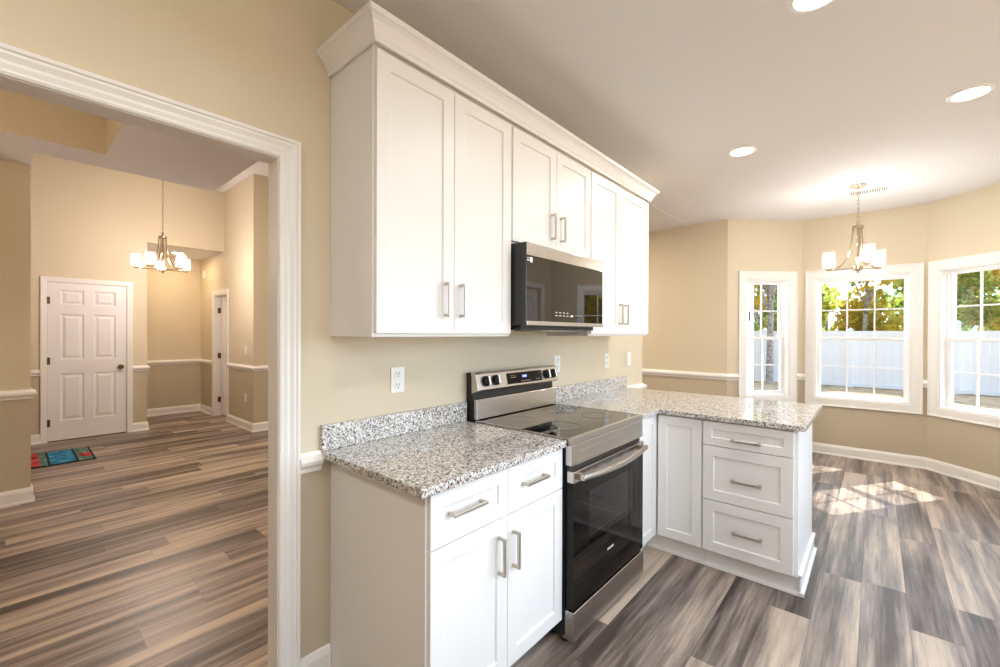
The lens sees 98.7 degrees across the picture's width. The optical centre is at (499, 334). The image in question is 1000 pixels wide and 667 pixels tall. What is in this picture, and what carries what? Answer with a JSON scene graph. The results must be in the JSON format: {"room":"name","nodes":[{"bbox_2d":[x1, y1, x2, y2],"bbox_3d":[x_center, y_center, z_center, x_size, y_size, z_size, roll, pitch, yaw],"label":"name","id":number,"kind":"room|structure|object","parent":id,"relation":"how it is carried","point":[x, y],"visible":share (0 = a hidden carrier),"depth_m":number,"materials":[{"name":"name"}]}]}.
{"room":"kitchen","nodes":[
{"label":"kitchen","id":0,"kind":"room"},
{"bbox_2d":[0,159,30,491],"bbox_3d":[-4.723,-0.012,2.567,0.120,2.745,2.588,0,0,41],"label":"wall","id":1,"kind":"structure","parent":0,"point":[15,178],"depth_m":3.44,"materials":[{"name":"beige paint"}]},
{"bbox_2d":[0,483,34,507],"bbox_3d":[-4.712,1.300,2.573,0.142,0.120,2.610,0,0,41],"label":"baseboard","id":2,"kind":"structure","parent":1,"relation":"attached to","point":[24,495],"depth_m":3.44,"materials":[{"name":"white wood"}]},
{"bbox_2d":[0,388,36,400],"bbox_3d":[-4.701,0.480,2.571,0.154,0.076,2.622,0,0,41],"label":"trim","id":3,"kind":"structure","parent":1,"relation":"attached to","point":[28,393],"depth_m":3.43,"materials":[{"name":"white wood"}]},
{"bbox_2d":[31,153,223,434],"bbox_3d":[-5.931,-0.454,5.116,0.120,3.600,4.830,0,0,41],"label":"wall","id":4,"kind":"structure","parent":0,"point":[92,222],"depth_m":5.78,"materials":[{"name":"beige paint"}]},
{"bbox_2d":[31,434,39,444],"bbox_3d":[-6.577,1.287,4.283,0.022,0.120,2.723,0,0,41],"label":"baseboard","id":5,"kind":"structure","parent":4,"relation":"attached to","point":[35,439],"depth_m":5.27,"materials":[{"name":"white wood"}]},
{"bbox_2d":[31,370,39,375],"bbox_3d":[-6.570,0.467,4.276,0.034,0.076,2.723,0,0,41],"label":"trim","id":6,"kind":"structure","parent":4,"relation":"attached to","point":[33,372],"depth_m":5.26,"materials":[{"name":"white wood"}]},
{"bbox_2d":[40,276,132,443],"bbox_3d":[-5.399,0.308,5.642,0.114,2.075,0.876,0,0,41],"label":"door","id":7,"kind":"structure","parent":4,"relation":"in","point":[86,329],"depth_m":5.62,"materials":[{"name":"white wood"}]},
{"bbox_2d":[147,255,200,408],"bbox_3d":[-5.290,-0.033,6.881,1.240,2.750,1.330,0,0,41],"label":"wall","id":8,"kind":"structure","parent":0,"point":[173,297],"depth_m":7.32,"materials":[{"name":"beige paint"}]},
{"bbox_2d":[133,404,211,431],"bbox_3d":[-5.203,1.282,6.792,1.262,0.120,1.111,0,0,41],"label":"baseboard","id":9,"kind":"structure","parent":8,"relation":"attached to","point":[140,426],"depth_m":7.25,"materials":[{"name":"white wood"}]},
{"bbox_2d":[133,359,211,370],"bbox_3d":[-5.196,0.462,6.785,1.274,0.076,1.111,0,0,41],"label":"trim","id":10,"kind":"structure","parent":8,"relation":"attached to","point":[179,361],"depth_m":7.23,"materials":[{"name":"white wood"}]},
{"bbox_2d":[147,244,219,259],"bbox_3d":[-5.196,-1.363,6.888,1.120,0.090,0.954,0,0,41],"label":"ceiling","id":11,"kind":"structure","parent":0,"point":[193,254],"depth_m":6.87,"materials":[{"name":"white paint"}]},
{"bbox_2d":[201,173,268,422],"bbox_3d":[-3.265,-0.456,8.058,2.490,3.600,3.350,0,0,41],"label":"wall","id":12,"kind":"structure","parent":0,"point":[242,268],"depth_m":6.23,"materials":[{"name":"beige paint"}]},
{"bbox_2d":[212,288,228,420],"bbox_3d":[-4.433,0.312,6.978,0.785,2.065,0.222,0,0,41],"label":"door","id":13,"kind":"structure","parent":12,"relation":"in","point":[220,298],"depth_m":7.13,"materials":[{"name":"white wood"}]},
{"bbox_2d":[226,363,267,371],"bbox_3d":[-2.732,0.468,7.529,1.049,0.076,3.324,0,0,41],"label":"trim","id":14,"kind":"structure","parent":12,"relation":"attached to","point":[230,365],"depth_m":6.09,"materials":[{"name":"white wood"}]},
{"bbox_2d":[227,414,267,431],"bbox_3d":[-2.735,1.288,7.541,1.037,0.120,3.312,0,0,41],"label":"baseboard","id":15,"kind":"structure","parent":12,"relation":"attached to","point":[261,426],"depth_m":6.11,"materials":[{"name":"white wood"}]},
{"bbox_2d":[216,161,268,191],"bbox_3d":[-3.074,-2.293,4.844,7.515,0.100,8.190,0,0,41],"label":"crown molding","id":16,"kind":"structure","parent":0,"point":[260,168],"depth_m":5.98,"materials":[{"name":"white wood"}]},
{"bbox_2d":[0,0,641,658],"bbox_3d":[-0.798,-0.423,1.691,0.085,3.600,6.445,0,0,41],"label":"wall","id":17,"kind":"structure","parent":0,"point":[255,63],"depth_m":1.68,"materials":[{"name":"beige paint"}]},
{"bbox_2d":[0,42,300,666],"bbox_3d":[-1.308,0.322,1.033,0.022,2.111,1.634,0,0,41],"label":"door frame","id":18,"kind":"structure","parent":17,"relation":"in","point":[16,63],"depth_m":1.60,"materials":[{"name":"white wood"}]},
{"bbox_2d":[300,450,323,473],"bbox_3d":[-0.738,0.497,1.676,0.034,0.076,0.087,0,0,41],"label":"trim","id":19,"kind":"structure","parent":17,"relation":"attached to","point":[311,461],"depth_m":1.67,"materials":[{"name":"white wood"}]},
{"bbox_2d":[300,643,330,666],"bbox_3d":[-0.731,1.317,1.699,0.022,0.120,0.129,0,0,41],"label":"baseboard","id":20,"kind":"structure","parent":17,"relation":"attached to","point":[321,657],"depth_m":1.71,"materials":[{"name":"white wood"}]},
{"bbox_2d":[320,402,466,450],"bbox_3d":[-0.449,0.412,2.015,0.019,0.102,0.804,0,0,41],"label":"backsplash","id":21,"kind":"structure","parent":17,"relation":"attached to","point":[346,433],"depth_m":1.94,"materials":[{"name":"stone"}]},
{"bbox_2d":[391,367,403,392],"bbox_3d":[-0.475,0.208,1.993,0.008,0.118,0.074,0,0,41],"label":"wall outlet","id":22,"kind":"object","parent":17,"relation":"attached to","point":[397,373],"visible":1,"depth_m":1.99,"materials":[{"name":"white plastic"}]},
{"bbox_2d":[395,370,400,377],"bbox_3d":[-0.473,0.182,1.991,0.003,0.034,0.036,0,0,41],"label":"socket","id":23,"kind":"object","parent":22,"relation":"attached to","point":[397,372],"depth_m":1.99,"materials":[{"name":"grey plastic"}]},
{"bbox_2d":[395,382,400,388],"bbox_3d":[-0.473,0.234,1.991,0.003,0.034,0.036,0,0,41],"label":"socket","id":24,"kind":"object","parent":22,"relation":"attached to","point":[397,384],"depth_m":1.99,"materials":[{"name":"grey plastic"}]},
{"bbox_2d":[330,43,510,336],"bbox_3d":[-0.302,-0.523,1.914,0.364,1.060,0.765,0,0,41],"label":"upper cabinet","id":25,"kind":"object","parent":17,"relation":"attached to","point":[420,241],"visible":1,"depth_m":1.70,"materials":[{"name":"white wood"}]},
{"bbox_2d":[316,0,659,202],"bbox_3d":[0.263,-1.086,2.536,0.388,0.086,2.563,0,0,41],"label":"crown molding","id":26,"kind":"structure","parent":17,"relation":"attached to","point":[372,23],"depth_m":1.76,"materials":[{"name":"white wood"}]},
{"bbox_2d":[510,122,590,257],"bbox_3d":[0.204,-0.753,2.490,0.364,0.602,0.771,0,0,41],"label":"upper cabinet","id":27,"kind":"object","parent":17,"relation":"attached to","point":[551,190],"visible":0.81,"depth_m":2.34,"materials":[{"name":"white wood"}]},
{"bbox_2d":[511,242,602,331],"bbox_3d":[0.226,-0.235,2.475,0.412,0.430,0.767,0,0,41],"label":"microwave","id":28,"kind":"object","parent":27,"relation":"attached to","point":[553,290],"visible":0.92,"depth_m":2.24,"materials":[{"name":"grey"}]},
{"bbox_2d":[554,355,559,371],"bbox_3d":[0.398,0.202,2.989,0.008,0.118,0.074,0,0,41],"label":"wall outlet","id":29,"kind":"object","parent":17,"relation":"attached to","point":[556,358],"visible":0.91,"depth_m":2.98,"materials":[{"name":"white plastic"}]},
{"bbox_2d":[556,376,626,401],"bbox_3d":[0.718,0.410,3.347,0.019,0.102,1.197,0,0,41],"label":"backsplash","id":30,"kind":"structure","parent":17,"relation":"attached to","point":[571,391],"depth_m":3.30,"materials":[{"name":"stone"}]},
{"bbox_2d":[547,167,648,335],"bbox_3d":[0.757,-0.524,3.122,0.364,1.060,0.911,0,0,41],"label":"upper cabinet","id":31,"kind":"object","parent":17,"relation":"attached to","point":[619,225],"visible":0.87,"depth_m":2.98,"materials":[{"name":"white wood"}]},
{"bbox_2d":[604,353,608,367],"bbox_3d":[0.879,0.210,3.538,0.008,0.118,0.074,0,0,41],"label":"wall outlet","id":32,"kind":"object","parent":17,"relation":"attached to","point":[606,355],"visible":1,"depth_m":3.53,"materials":[{"name":"white plastic"}]},
{"bbox_2d":[627,352,630,365],"bbox_3d":[1.159,0.215,3.857,0.008,0.118,0.074,0,0,41],"label":"light switch","id":33,"kind":"object","parent":17,"relation":"attached to","point":[628,353],"visible":1,"depth_m":3.85,"materials":[{"name":"white plastic"}]},
{"bbox_2d":[627,383,646,388],"bbox_3d":[1.222,0.495,3.978,0.119,0.076,0.412,0,0,41],"label":"trim","id":34,"kind":"structure","parent":17,"relation":"attached to","point":[641,385],"depth_m":3.99,"materials":[{"name":"white wood"}]},
{"bbox_2d":[0,411,999,666],"bbox_3d":[-1.724,1.425,4.064,10.613,0.120,8.890,0,0,41],"label":"floor","id":35,"kind":"structure","parent":0,"point":[152,550],"depth_m":2.42,"materials":[{"name":"wood"}]},
{"bbox_2d":[31,446,96,468],"bbox_3d":[-5.010,1.346,4.556,0.740,0.010,1.000,0,0,41],"label":"door mat","id":36,"kind":"object","parent":35,"relation":"on","point":[47,459],"visible":0.77,"depth_m":4.70,"materials":[{"name":"multicoloured fabric"}]},
{"bbox_2d":[330,449,561,666],"bbox_3d":[-0.194,0.937,1.821,0.664,0.884,0.762,0,0,41],"label":"base cabinet","id":37,"kind":"object","parent":35,"relation":"on","point":[469,574],"visible":0.97,"depth_m":1.56,"materials":[{"name":"white wood"}]},
{"bbox_2d":[320,402,566,498],"bbox_3d":[-0.213,0.428,1.808,0.647,0.132,0.804,0,0,41],"label":"countertop","id":38,"kind":"structure","parent":37,"relation":"on","point":[423,453],"depth_m":1.75,"materials":[{"name":"stone"}]},
{"bbox_2d":[467,365,647,642],"bbox_3d":[0.341,0.790,2.370,0.733,1.176,0.761,0,0,41],"label":"range","id":39,"kind":"object","parent":35,"relation":"on","point":[602,457],"visible":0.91,"depth_m":2.24,"materials":[{"name":"silver metal"}]},
{"bbox_2d":[475,403,642,444],"bbox_3d":[0.343,0.469,2.368,0.597,0.030,0.761,0,0,41],"label":"cooktop","id":40,"kind":"object","parent":39,"relation":"in","point":[577,425],"depth_m":2.29,"materials":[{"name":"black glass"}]},
{"bbox_2d":[566,440,647,610],"bbox_3d":[0.384,0.908,2.333,0.618,0.611,0.752,0,0,41],"label":"oven","id":41,"kind":"object","parent":39,"relation":"in","point":[604,492],"depth_m":2.13,"materials":[{"name":"black glass"}]},
{"bbox_2d":[640,414,704,564],"bbox_3d":[0.981,0.936,2.983,0.899,0.884,0.986,0,0,41],"label":"base cabinet","id":42,"kind":"object","parent":35,"relation":"on","point":[673,458],"visible":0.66,"depth_m":2.65,"materials":[{"name":"white wood"}]},
{"bbox_2d":[556,376,821,431],"bbox_3d":[1.239,0.429,2.891,1.404,0.132,1.197,0,0,41],"label":"countertop","id":43,"kind":"structure","parent":42,"relation":"on","point":[613,394],"depth_m":2.87,"materials":[{"name":"stone"}]},
{"bbox_2d":[703,419,816,597],"bbox_3d":[1.605,0.940,2.636,0.494,0.884,0.728,0,0,41],"label":"base cabinet","id":44,"kind":"object","parent":35,"relation":"on","point":[757,480],"visible":0.99,"depth_m":2.39,"materials":[{"name":"white wood"}]},
{"bbox_2d":[0,0,999,231],"bbox_3d":[-0.663,-1.795,3.164,7.863,0.867,8.840,0,0,41],"label":"ceiling","id":45,"kind":"structure","parent":0,"point":[836,96],"depth_m":2.45,"materials":[{"name":"white paint"}]},
{"bbox_2d":[0,89,122,154],"bbox_3d":[-3.034,-1.551,1.732,2.014,0.359,2.361,0,0,41],"label":"tray ceiling recess","id":46,"kind":"structure","parent":45,"relation":"attached to","point":[20,114],"depth_m":3.06,"materials":[{"name":"beige paint"}]},
{"bbox_2d":[131,180,187,272],"bbox_3d":[-4.108,-1.498,5.231,0.568,1.499,0.585,0,0,41],"label":"chandelier","id":47,"kind":"object","parent":45,"relation":"hanging from","point":[160,265],"visible":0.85,"depth_m":5.20,"materials":[{"name":"silver metal"}]},
{"bbox_2d":[727,145,756,156],"bbox_3d":[1.784,-1.354,3.165,0.190,0.010,0.190,0,0,41],"label":"recessed light","id":48,"kind":"object","parent":45,"relation":"in","point":[743,150],"visible":1,"depth_m":3.14,"materials":[{"name":"white"}]},
{"bbox_2d":[787,0,833,12],"bbox_3d":[1.257,-1.350,1.708,0.190,0.010,0.190,0,0,41],"label":"recessed light","id":49,"kind":"object","parent":45,"relation":"in","point":[795,6],"visible":1,"depth_m":1.75,"materials":[{"name":"white plastic"}]},
{"bbox_2d":[825,183,883,272],"bbox_3d":[3.203,-0.958,3.896,0.462,0.799,0.474,0,0,41],"label":"chandelier","id":50,"kind":"object","parent":45,"relation":"hanging from","point":[859,228],"visible":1,"depth_m":3.88,"materials":[{"name":"silver metal"}]},
{"bbox_2d":[848,185,889,195],"bbox_3d":[3.463,-1.353,4.036,0.300,0.009,0.130,0,0,41],"label":"ceiling vent","id":51,"kind":"object","parent":45,"relation":"in","point":[883,188],"visible":0.97,"depth_m":4.01,"materials":[{"name":"white metal"}]},
{"bbox_2d":[946,83,995,102],"bbox_3d":[2.625,-1.348,2.397,0.190,0.010,0.190,0,0,41],"label":"recessed light","id":52,"kind":"object","parent":45,"relation":"in","point":[972,92],"visible":1,"depth_m":2.38,"materials":[{"name":"white plastic"}]},
{"bbox_2d":[642,219,727,395],"bbox_3d":[0.727,-0.018,6.874,5.320,2.960,0.130,0,0,41],"label":"wall","id":53,"kind":"structure","parent":0,"point":[688,265],"depth_m":5.36,"materials":[{"name":"beige paint"}]},
{"bbox_2d":[746,290,752,389],"bbox_3d":[3.109,-0.065,7.013,1.180,3.530,3.200,0,0,41],"label":"wall","id":54,"kind":"structure","parent":0,"point":[747,290],"depth_m":7.65,"materials":[{"name":"white"}]},
{"bbox_2d":[746,285,753,390],"bbox_3d":[3.591,-0.012,6.657,0.014,3.390,3.100,0,0,41],"label":"trim","id":55,"kind":"structure","parent":54,"relation":"attached to","point":[750,296],"depth_m":7.61,"materials":[{"name":"white wood"}]},
{"bbox_2d":[749,307,762,324],"bbox_3d":[4.464,-0.333,7.488,0.201,0.326,0.130,0,0,41],"label":"wall lantern","id":56,"kind":"object","parent":54,"relation":"attached to","point":[756,313],"visible":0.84,"depth_m":7.49,"materials":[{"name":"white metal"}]},
{"bbox_2d":[727,219,801,402],"bbox_3d":[3.139,-0.003,5.167,1.028,2.960,0.130,0,0,-4],"label":"wall","id":57,"kind":"structure","parent":0,"point":[753,245],"depth_m":5.09,"materials":[{"name":"beige paint"}]},
{"bbox_2d":[642,271,797,402],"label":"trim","id":58,"kind":"structure","parent":57,"relation":"in","point":[786,282],"depth_m":5.11,"materials":[{"name":"white wood"}]},
{"bbox_2d":[797,374,804,379],"bbox_3d":[3.580,0.499,5.113,0.100,0.076,0.050,0,0,11],"label":"trim","id":59,"kind":"structure","parent":57,"relation":"attached to","point":[799,376],"depth_m":5.10,"materials":[{"name":"white wood"}]},
{"bbox_2d":[801,203,927,456],"bbox_3d":[4.047,0.001,4.829,1.179,2.960,0.130,0,0,41],"label":"wall","id":60,"kind":"structure","parent":0,"point":[900,235],"depth_m":4.70,"materials":[{"name":"beige paint"}]},
{"bbox_2d":[805,262,923,413],"bbox_3d":[4.043,0.034,4.817,1.000,1.569,0.152,0,0,41],"label":"window","id":61,"kind":"structure","parent":60,"relation":"in","point":[912,274],"depth_m":4.74,"materials":[{"name":"white wood"}]},
{"bbox_2d":[812,442,999,491],"bbox_3d":[1.782,1.309,6.076,7.733,0.120,0.980,0,0,41],"label":"baseboard","id":62,"kind":"structure","parent":60,"relation":"attached to","point":[964,474],"depth_m":4.49,"materials":[{"name":"white wood"}]},
{"bbox_2d":[926,183,999,476],"bbox_3d":[4.509,0.007,3.858,0.130,2.960,1.259,0,0,-4],"label":"wall","id":63,"kind":"structure","parent":0,"point":[968,223],"depth_m":4.09,"materials":[{"name":"beige paint"}]},
{"bbox_2d":[923,380,927,387],"bbox_3d":[4.386,0.504,4.418,0.047,0.076,0.041,0,0,41],"label":"trim","id":64,"kind":"structure","parent":63,"relation":"attached to","point":[924,381],"depth_m":4.42,"materials":[{"name":"white wood"}]},
{"bbox_2d":[927,251,999,427],"bbox_3d":[4.485,0.038,4.046,0.152,1.569,0.723,0,0,-4],"label":"window","id":65,"kind":"structure","parent":63,"relation":"in","point":[942,274],"depth_m":4.29,"materials":[{"name":"white wood"}]},
{"label":"outside","id":66,"kind":"structure","parent":0,"visible":0},
{"bbox_2d":[752,374,999,409],"bbox_3d":[16.747,1.819,14.078,70.000,0.200,80.000,0,0,41],"label":"ground","id":67,"kind":"structure","parent":66,"point":[985,401],"depth_m":12.53,"materials":[{"name":"beige soil"}]},
{"bbox_2d":[753,285,767,317],"bbox_3d":[9.711,-1.512,18.319,3.206,6.582,2.911,0,0,41],"label":"tree","id":68,"kind":"object","parent":67,"relation":"on","point":[756,302],"visible":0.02,"depth_m":17.73,"materials":[{"name":"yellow plant"}]},
{"bbox_2d":[753,287,776,330],"bbox_3d":[15.226,-3.285,25.539,4.824,10.300,4.206,0,0,41],"label":"tree","id":69,"kind":"object","parent":67,"relation":"on","point":[775,303],"visible":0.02,"depth_m":24.33,"materials":[{"name":"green plant"}]},
{"bbox_2d":[758,285,776,382],"bbox_3d":[9.551,-2.012,15.101,2.494,7.608,2.101,0,0,41],"label":"tree","id":70,"kind":"object","parent":67,"relation":"on","point":[770,290],"visible":0.04,"depth_m":15.03,"materials":[{"name":"grey plant"}]},
{"bbox_2d":[756,283,842,330],"bbox_3d":[12.516,-1.680,18.260,3.085,6.939,3.275,0,0,-22],"label":"tree","id":71,"kind":"object","parent":67,"relation":"on","point":[829,300],"visible":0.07,"depth_m":17.46,"materials":[{"name":"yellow plant"}]},
{"bbox_2d":[774,282,860,330],"bbox_3d":[15.737,-3.871,20.710,4.705,11.323,4.222,0,0,41],"label":"tree","id":72,"kind":"object","parent":67,"relation":"on","point":[850,283],"visible":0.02,"depth_m":20.65,"materials":[{"name":"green plant"}]},
{"bbox_2d":[829,279,903,364],"bbox_3d":[12.991,-1.704,15.142,2.944,7.014,2.995,0,0,-13],"label":"tree","id":73,"kind":"object","parent":67,"relation":"on","point":[858,320],"visible":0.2,"depth_m":15.28,"materials":[{"name":"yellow plant"}]},
{"bbox_2d":[753,320,999,395],"bbox_3d":[15.034,0.675,10.923,28.940,2.200,0.170,0,0,41],"label":"fence","id":74,"kind":"object","parent":67,"relation":"on","point":[888,354],"visible":0.24,"depth_m":13.54,"materials":[{"name":"white plastic"}]},
{"bbox_2d":[872,284,991,330],"bbox_3d":[20.574,-3.535,20.908,4.790,10.680,4.262,0,0,41],"label":"tree","id":75,"kind":"object","parent":67,"relation":"on","point":[964,328],"visible":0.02,"depth_m":20.50,"materials":[{"name":"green plant"}]},
{"bbox_2d":[886,270,999,327],"bbox_3d":[15.941,-2.276,15.320,3.340,8.177,2.861,0,0,41],"label":"tree","id":76,"kind":"object","parent":67,"relation":"on","point":[968,284],"visible":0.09,"depth_m":14.57,"materials":[{"name":"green plant"}]},
{"bbox_2d":[973,290,999,330],"bbox_3d":[20.820,-3.057,15.953,4.812,9.766,4.339,0,0,-21],"label":"tree","id":77,"kind":"object","parent":67,"relation":"on","point":[997,291],"visible":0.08,"depth_m":16.55,"materials":[{"name":"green plant"}]},
{"bbox_2d":[989,269,999,330],"bbox_3d":[16.509,-1.470,12.417,3.074,6.589,3.023,0,0,10],"label":"tree","id":78,"kind":"object","parent":67,"relation":"on","point":[996,273],"visible":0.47,"depth_m":13.44,"materials":[{"name":"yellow plant"}]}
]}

